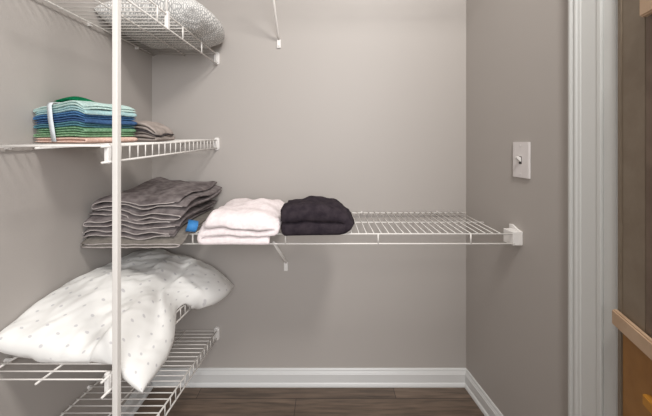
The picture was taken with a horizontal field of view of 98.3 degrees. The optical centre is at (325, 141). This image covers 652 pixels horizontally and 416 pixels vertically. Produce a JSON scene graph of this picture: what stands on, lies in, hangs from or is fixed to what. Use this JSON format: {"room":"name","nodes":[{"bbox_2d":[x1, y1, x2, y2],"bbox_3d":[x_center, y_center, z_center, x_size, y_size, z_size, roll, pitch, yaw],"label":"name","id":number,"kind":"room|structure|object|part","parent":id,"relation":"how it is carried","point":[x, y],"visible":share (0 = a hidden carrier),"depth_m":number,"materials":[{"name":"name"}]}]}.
{"room":"walk-in closet","nodes":[
{"label":"walk-in closet","id":0,"kind":"room"},
{"bbox_2d":[0,0,151,415],"bbox_3d":[-0.834,-0.130,0.185,0.100,2.440,2.170,0,0,0],"label":"wall","id":1,"kind":"structure","parent":0,"point":[48,54],"depth_m":0.81,"materials":[{"name":"grey paint"}]},
{"bbox_2d":[0,304,190,399],"bbox_3d":[-0.631,0.577,0.941,0.305,0.118,0.658,0,0,0],"label":"wire shelf","id":2,"kind":"object","parent":1,"relation":"attached to","point":[107,380],"visible":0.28,"depth_m":0.65,"materials":[{"name":"white metal"}]},
{"bbox_3d":[-0.631,0.560,0.936,0.005,0.073,0.648,0,0,0],"label":"rod","id":3,"kind":"part","parent":2,"relation":"part of","materials":[{"name":"white plastic"}]},
{"bbox_2d":[0,248,233,391],"bbox_3d":[-0.588,0.528,0.960,0.386,0.235,0.606,0,0,0],"label":"pillow","id":4,"kind":"object","parent":2,"relation":"on","point":[72,323],"visible":0.97,"depth_m":0.76,"materials":[{"name":"white fabric"}]},
{"bbox_3d":[-0.488,0.557,0.936,0.005,0.073,0.649,0,0,0],"label":"rod","id":5,"kind":"part","parent":2,"relation":"part of","materials":[{"name":"white plastic"}]},
{"bbox_2d":[0,138,219,163],"bbox_3d":[-0.631,0.014,0.941,0.305,0.069,0.658,0,0,0],"label":"wire shelf","id":6,"kind":"object","parent":1,"relation":"attached to","point":[107,146],"visible":0.78,"depth_m":0.74,"materials":[{"name":"white metal"}]},
{"bbox_3d":[-0.631,0.004,0.936,0.005,0.024,0.648,0,0,0],"label":"rod","id":7,"kind":"part","parent":6,"relation":"part of","materials":[{"name":"white plastic"}]},
{"bbox_2d":[34,137,137,142],"bbox_3d":[-0.671,-0.007,0.801,0.180,0.019,0.148,0,0,13],"label":"folded cloth","id":8,"kind":"object","parent":6,"relation":"on","point":[58,139],"visible":0.83,"depth_m":0.74,"materials":[{"name":"fabric"}]},
{"bbox_2d":[33,131,134,137],"bbox_3d":[-0.678,-0.021,0.803,0.178,0.019,0.148,0,0,13],"label":"folded cloth","id":9,"kind":"object","parent":8,"relation":"on","point":[73,133],"visible":0.88,"depth_m":0.74,"materials":[{"name":"green fabric"}]},
{"bbox_2d":[36,126,135,132],"bbox_3d":[-0.672,-0.034,0.801,0.170,0.020,0.148,0,0,13],"label":"folded cloth","id":10,"kind":"object","parent":9,"relation":"on","point":[72,128],"visible":0.75,"depth_m":0.74,"materials":[{"name":"green fabric"}]},
{"bbox_2d":[33,121,133,128],"bbox_3d":[-0.679,-0.046,0.803,0.177,0.023,0.148,0,0,13],"label":"folded cloth","id":11,"kind":"object","parent":10,"relation":"on","point":[70,123],"visible":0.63,"depth_m":0.74,"materials":[{"name":"teal fabric"}]},
{"bbox_2d":[35,116,136,124],"bbox_3d":[-0.671,-0.059,0.801,0.178,0.024,0.148,0,0,13],"label":"folded cloth","id":12,"kind":"object","parent":11,"relation":"on","point":[73,118],"visible":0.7,"depth_m":0.74,"materials":[{"name":"blue fabric"}]},
{"bbox_2d":[33,111,134,120],"bbox_3d":[-0.679,-0.070,0.803,0.177,0.028,0.148,0,0,13],"label":"folded cloth","id":13,"kind":"object","parent":12,"relation":"on","point":[71,113],"visible":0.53,"depth_m":0.74,"materials":[{"name":"blue fabric"}]},
{"bbox_2d":[35,106,136,116],"bbox_3d":[-0.673,-0.084,0.802,0.180,0.032,0.148,0,0,13],"label":"folded cloth","id":14,"kind":"object","parent":13,"relation":"on","point":[103,112],"visible":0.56,"depth_m":0.74,"materials":[{"name":"teal fabric"}]},
{"bbox_2d":[33,100,134,112],"bbox_3d":[-0.680,-0.094,0.803,0.182,0.035,0.148,0,0,13],"label":"folded cloth","id":15,"kind":"object","parent":14,"relation":"on","point":[87,105],"visible":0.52,"depth_m":0.74,"materials":[{"name":"fabric"}]},
{"bbox_2d":[47,102,60,141],"bbox_3d":[-0.693,-0.053,0.806,0.032,0.105,0.160,0,0,13],"label":"strap","id":16,"kind":"object","parent":15,"relation":"attached to","point":[49,105],"visible":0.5,"depth_m":0.73,"materials":[{"name":"white fabric"}]},
{"bbox_2d":[55,96,93,101],"bbox_3d":[-0.735,-0.122,0.833,0.087,0.025,0.060,0,0,0],"label":"folded cloth","id":17,"kind":"object","parent":15,"relation":"on","point":[76,98],"visible":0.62,"depth_m":0.81,"materials":[{"name":"green fabric"}]},
{"bbox_2d":[124,131,174,140],"bbox_3d":[-0.591,-0.022,0.937,0.134,0.039,0.130,0,0,0],"label":"folded cloth","id":18,"kind":"object","parent":6,"relation":"on","point":[142,136],"visible":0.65,"depth_m":0.88,"materials":[{"name":"grey fabric"}]},
{"bbox_2d":[135,129,173,136],"bbox_3d":[-0.589,-0.031,0.930,0.134,0.027,0.125,0,0,0],"label":"folded cloth","id":19,"kind":"object","parent":18,"relation":"on","point":[137,130],"visible":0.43,"depth_m":0.87,"materials":[{"name":"grey"}]},
{"bbox_2d":[132,120,172,134],"bbox_3d":[-0.590,-0.046,0.936,0.129,0.052,0.120,0,0,0],"label":"folded cloth","id":20,"kind":"object","parent":19,"relation":"on","point":[156,128],"visible":0.83,"depth_m":0.90,"materials":[{"name":"grey fabric"}]},
{"bbox_3d":[-0.488,0.001,0.936,0.005,0.025,0.648,0,0,0],"label":"rod","id":21,"kind":"part","parent":6,"relation":"part of","materials":[{"name":"white plastic"}]},
{"bbox_2d":[44,0,219,64],"bbox_3d":[-0.631,-0.549,0.941,0.305,0.408,0.658,0,0,0],"label":"wire shelf","id":22,"kind":"object","parent":1,"relation":"attached to","point":[167,17],"visible":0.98,"depth_m":0.94,"materials":[{"name":"white metal"}]},
{"bbox_3d":[-0.770,-0.389,0.936,0.005,0.005,0.648,0,0,0],"label":"rod","id":23,"kind":"part","parent":22,"relation":"part of","materials":[{"name":"white plastic"}]},
{"bbox_3d":[-0.631,-0.389,0.936,0.005,0.005,0.648,0,0,0],"label":"rod","id":24,"kind":"part","parent":22,"relation":"part of","materials":[{"name":"white plastic"}]},
{"bbox_2d":[94,0,224,49],"bbox_3d":[-0.598,-0.461,1.100,0.366,0.127,0.312,0,0,0],"label":"pillow","id":25,"kind":"object","parent":22,"relation":"on","point":[190,14],"visible":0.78,"depth_m":0.99,"materials":[{"name":"grey fabric"}]},
{"bbox_3d":[-0.490,-0.570,0.867,0.011,0.366,0.007,0,0,0],"label":"hanging rod","id":26,"kind":"part","parent":22,"relation":"part of","materials":[{"name":"white plastic"}]},
{"bbox_3d":[-0.488,-0.392,0.936,0.005,0.005,0.648,0,0,0],"label":"rod","id":27,"kind":"part","parent":22,"relation":"part of","materials":[{"name":"white plastic"}]},
{"bbox_2d":[121,382,152,415],"bbox_3d":[-0.775,1.054,0.300,0.018,0.073,1.900,0,0,0],"label":"baseboard","id":28,"kind":"structure","parent":1,"relation":"attached to","point":[148,389],"depth_m":1.14,"materials":[{"name":"white paint"}]},
{"bbox_2d":[60,327,219,415],"bbox_3d":[-0.631,0.826,0.941,0.305,0.124,0.658,0,0,0],"label":"wire shelf","id":29,"kind":"object","parent":1,"relation":"attached to","point":[216,335],"visible":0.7,"depth_m":0.93,"materials":[{"name":"white metal"}]},
{"bbox_3d":[-0.770,0.809,0.936,0.005,0.080,0.649,0,0,0],"label":"rod","id":30,"kind":"part","parent":29,"relation":"part of","materials":[{"name":"white plastic"}]},
{"bbox_3d":[-0.631,0.809,0.936,0.005,0.079,0.649,0,0,0],"label":"rod","id":31,"kind":"part","parent":29,"relation":"part of","materials":[{"name":"white plastic"}]},
{"bbox_3d":[-0.488,0.806,0.936,0.005,0.080,0.649,0,0,0],"label":"rod","id":32,"kind":"part","parent":29,"relation":"part of","materials":[{"name":"white plastic"}]},
{"bbox_2d":[152,0,465,367],"bbox_3d":[-0.067,-0.130,1.320,1.635,2.440,0.100,0,0,0],"label":"wall","id":33,"kind":"structure","parent":0,"point":[361,104],"depth_m":1.27,"materials":[{"name":"grey paint"}]},
{"bbox_2d":[272,0,280,47],"bbox_3d":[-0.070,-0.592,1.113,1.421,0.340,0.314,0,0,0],"label":"shelf bracket","id":34,"kind":"object","parent":33,"relation":"attached to","point":[274,6],"visible":1,"depth_m":1.22,"materials":[{"name":"white metal"}]},
{"bbox_2d":[152,368,465,387],"bbox_3d":[-0.076,1.054,1.261,1.415,0.073,0.018,0,0,0],"label":"baseboard","id":35,"kind":"structure","parent":33,"relation":"attached to","point":[203,377],"depth_m":1.26,"materials":[{"name":"white paint"}]},
{"bbox_2d":[182,211,522,270],"bbox_3d":[-0.055,0.435,1.113,1.450,0.286,0.314,0,0,0],"label":"wire shelf","id":36,"kind":"object","parent":33,"relation":"attached to","point":[513,236],"visible":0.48,"depth_m":0.96,"materials":[{"name":"white metal"}]},
{"bbox_2d":[81,209,214,247],"bbox_3d":[-0.616,0.309,1.054,0.324,0.054,0.328,0,0,0],"label":"folded towel","id":37,"kind":"object","parent":36,"relation":"on","point":[179,238],"visible":0.33,"depth_m":0.90,"materials":[{"name":"grey fabric"}]},
{"bbox_2d":[83,204,214,239],"bbox_3d":[-0.602,0.284,1.066,0.355,0.059,0.334,0,0,0],"label":"folded towel","id":38,"kind":"object","parent":37,"relation":"on","point":[192,226],"visible":0.32,"depth_m":0.91,"materials":[{"name":"grey fabric"}]},
{"bbox_2d":[83,200,216,229],"bbox_3d":[-0.627,0.253,1.070,0.304,0.058,0.337,0,0,0],"label":"folded towel","id":39,"kind":"object","parent":38,"relation":"on","point":[94,220],"visible":0.3,"depth_m":0.91,"materials":[{"name":"grey fabric"}]},
{"bbox_2d":[88,189,221,220],"bbox_3d":[-0.616,0.222,1.077,0.324,0.069,0.341,0,0,0],"label":"folded towel","id":40,"kind":"object","parent":39,"relation":"on","point":[163,212],"visible":0.37,"depth_m":0.92,"materials":[{"name":"grey fabric"}]},
{"bbox_2d":[91,177,221,209],"bbox_3d":[-0.614,0.187,1.080,0.317,0.068,0.337,0,0,0],"label":"folded towel","id":41,"kind":"object","parent":40,"relation":"on","point":[158,191],"visible":0.96,"depth_m":0.98,"materials":[{"name":"grey fabric"}]},
{"bbox_2d":[197,198,283,244],"bbox_3d":[-0.289,0.278,1.051,0.287,0.117,0.272,0,0,0],"label":"folded towel","id":42,"kind":"object","parent":36,"relation":"on","point":[241,221],"visible":0.97,"depth_m":0.92,"materials":[{"name":"white fabric"}]},
{"bbox_2d":[281,196,353,235],"bbox_3d":[-0.032,0.258,1.013,0.260,0.108,0.175,0,0,0],"label":"folded towel","id":43,"kind":"object","parent":36,"relation":"on","point":[310,215],"visible":1,"depth_m":0.94,"materials":[{"name":"black fabric"}]},
{"bbox_3d":[-0.080,0.316,1.110,1.401,0.005,0.005,0,0,0],"label":"rod","id":44,"kind":"part","parent":36,"relation":"part of","materials":[{"name":"white plastic"}]},
{"bbox_3d":[-0.070,0.313,0.960,1.421,0.005,0.005,0,0,0],"label":"rod","id":45,"kind":"part","parent":36,"relation":"part of","materials":[{"name":"white plastic"}]},
{"bbox_3d":[-0.080,0.316,1.256,1.401,0.005,0.005,0,0,0],"label":"rod","id":46,"kind":"part","parent":36,"relation":"part of","materials":[{"name":"white plastic"}]},
{"bbox_2d":[134,388,483,415],"bbox_3d":[0.658,1.115,-0.115,3.084,0.050,2.970,0,0,0],"label":"floor","id":47,"kind":"structure","parent":0,"point":[192,401],"depth_m":1.18,"materials":[{"name":"brown wood"}]},
{"bbox_2d":[112,0,120,415],"bbox_3d":[-0.472,-0.120,0.636,0.023,2.420,0.025,0,0,0],"label":"post","id":48,"kind":"object","parent":47,"relation":"on","point":[116,4],"visible":1,"depth_m":0.63,"materials":[{"name":"white metal"}]},
{"bbox_2d":[466,0,567,415],"bbox_3d":[0.718,-0.130,1.022,0.110,2.440,0.515,0,0,-7],"label":"wall","id":49,"kind":"structure","parent":0,"point":[517,50],"depth_m":0.98,"materials":[{"name":"grey paint"}]},
{"bbox_2d":[465,369,502,415],"bbox_3d":[0.653,1.054,1.026,0.018,0.073,0.481,0,0,-7],"label":"baseboard","id":50,"kind":"structure","parent":49,"relation":"attached to","point":[485,404],"depth_m":1.16,"materials":[{"name":"white paint"}]},
{"bbox_2d":[513,142,530,178],"bbox_3d":[0.659,0.061,0.963,0.022,0.122,0.072,0,0,-7],"label":"light switch","id":51,"kind":"object","parent":49,"relation":"attached to","point":[521,150],"visible":1,"depth_m":0.95,"materials":[{"name":"white plastic"}]},
{"bbox_2d":[568,0,603,415],"bbox_3d":[0.687,0.040,0.748,0.021,2.100,0.078,0,0,-7],"label":"trim","id":52,"kind":"structure","parent":49,"relation":"attached to","point":[585,17],"depth_m":0.75,"materials":[{"name":"grey paint"}]},
{"bbox_2d":[604,0,617,415],"bbox_3d":[0.752,0.065,0.703,0.104,2.050,0.027,0,0,-7],"label":"trim","id":53,"kind":"structure","parent":49,"relation":"attached to","point":[610,6],"depth_m":0.69,"materials":[{"name":"grey paint"}]},
{"bbox_2d":[612,0,651,415],"bbox_3d":[0.601,0.070,0.371,0.044,2.020,0.620,0,0,18],"label":"door","id":54,"kind":"structure","parent":49,"relation":"in","point":[633,316],"depth_m":0.62,"materials":[{"name":"brown wood"}]},
{"bbox_3d":[0.589,0.413,0.374,0.013,0.037,0.619,0,0,18],"label":"rail","id":55,"kind":"part","parent":54,"relation":"part of","materials":[{"name":"brown wood"}]},
{"bbox_3d":[0.689,-0.250,0.617,0.026,1.380,0.069,0,0,18],"label":"panel","id":56,"kind":"part","parent":54,"relation":"part of","materials":[{"name":"brown wood"}]},
{"bbox_3d":[0.606,0.760,0.362,0.026,0.639,0.606,0,0,18],"label":"panel","id":57,"kind":"part","parent":54,"relation":"part of","materials":[{"name":"brown wood"}]},
{"bbox_3d":[0.595,-0.250,0.329,0.026,1.380,0.536,0,0,18],"label":"panel","id":58,"kind":"part","parent":54,"relation":"part of","materials":[{"name":"brown wood"}]}
]}

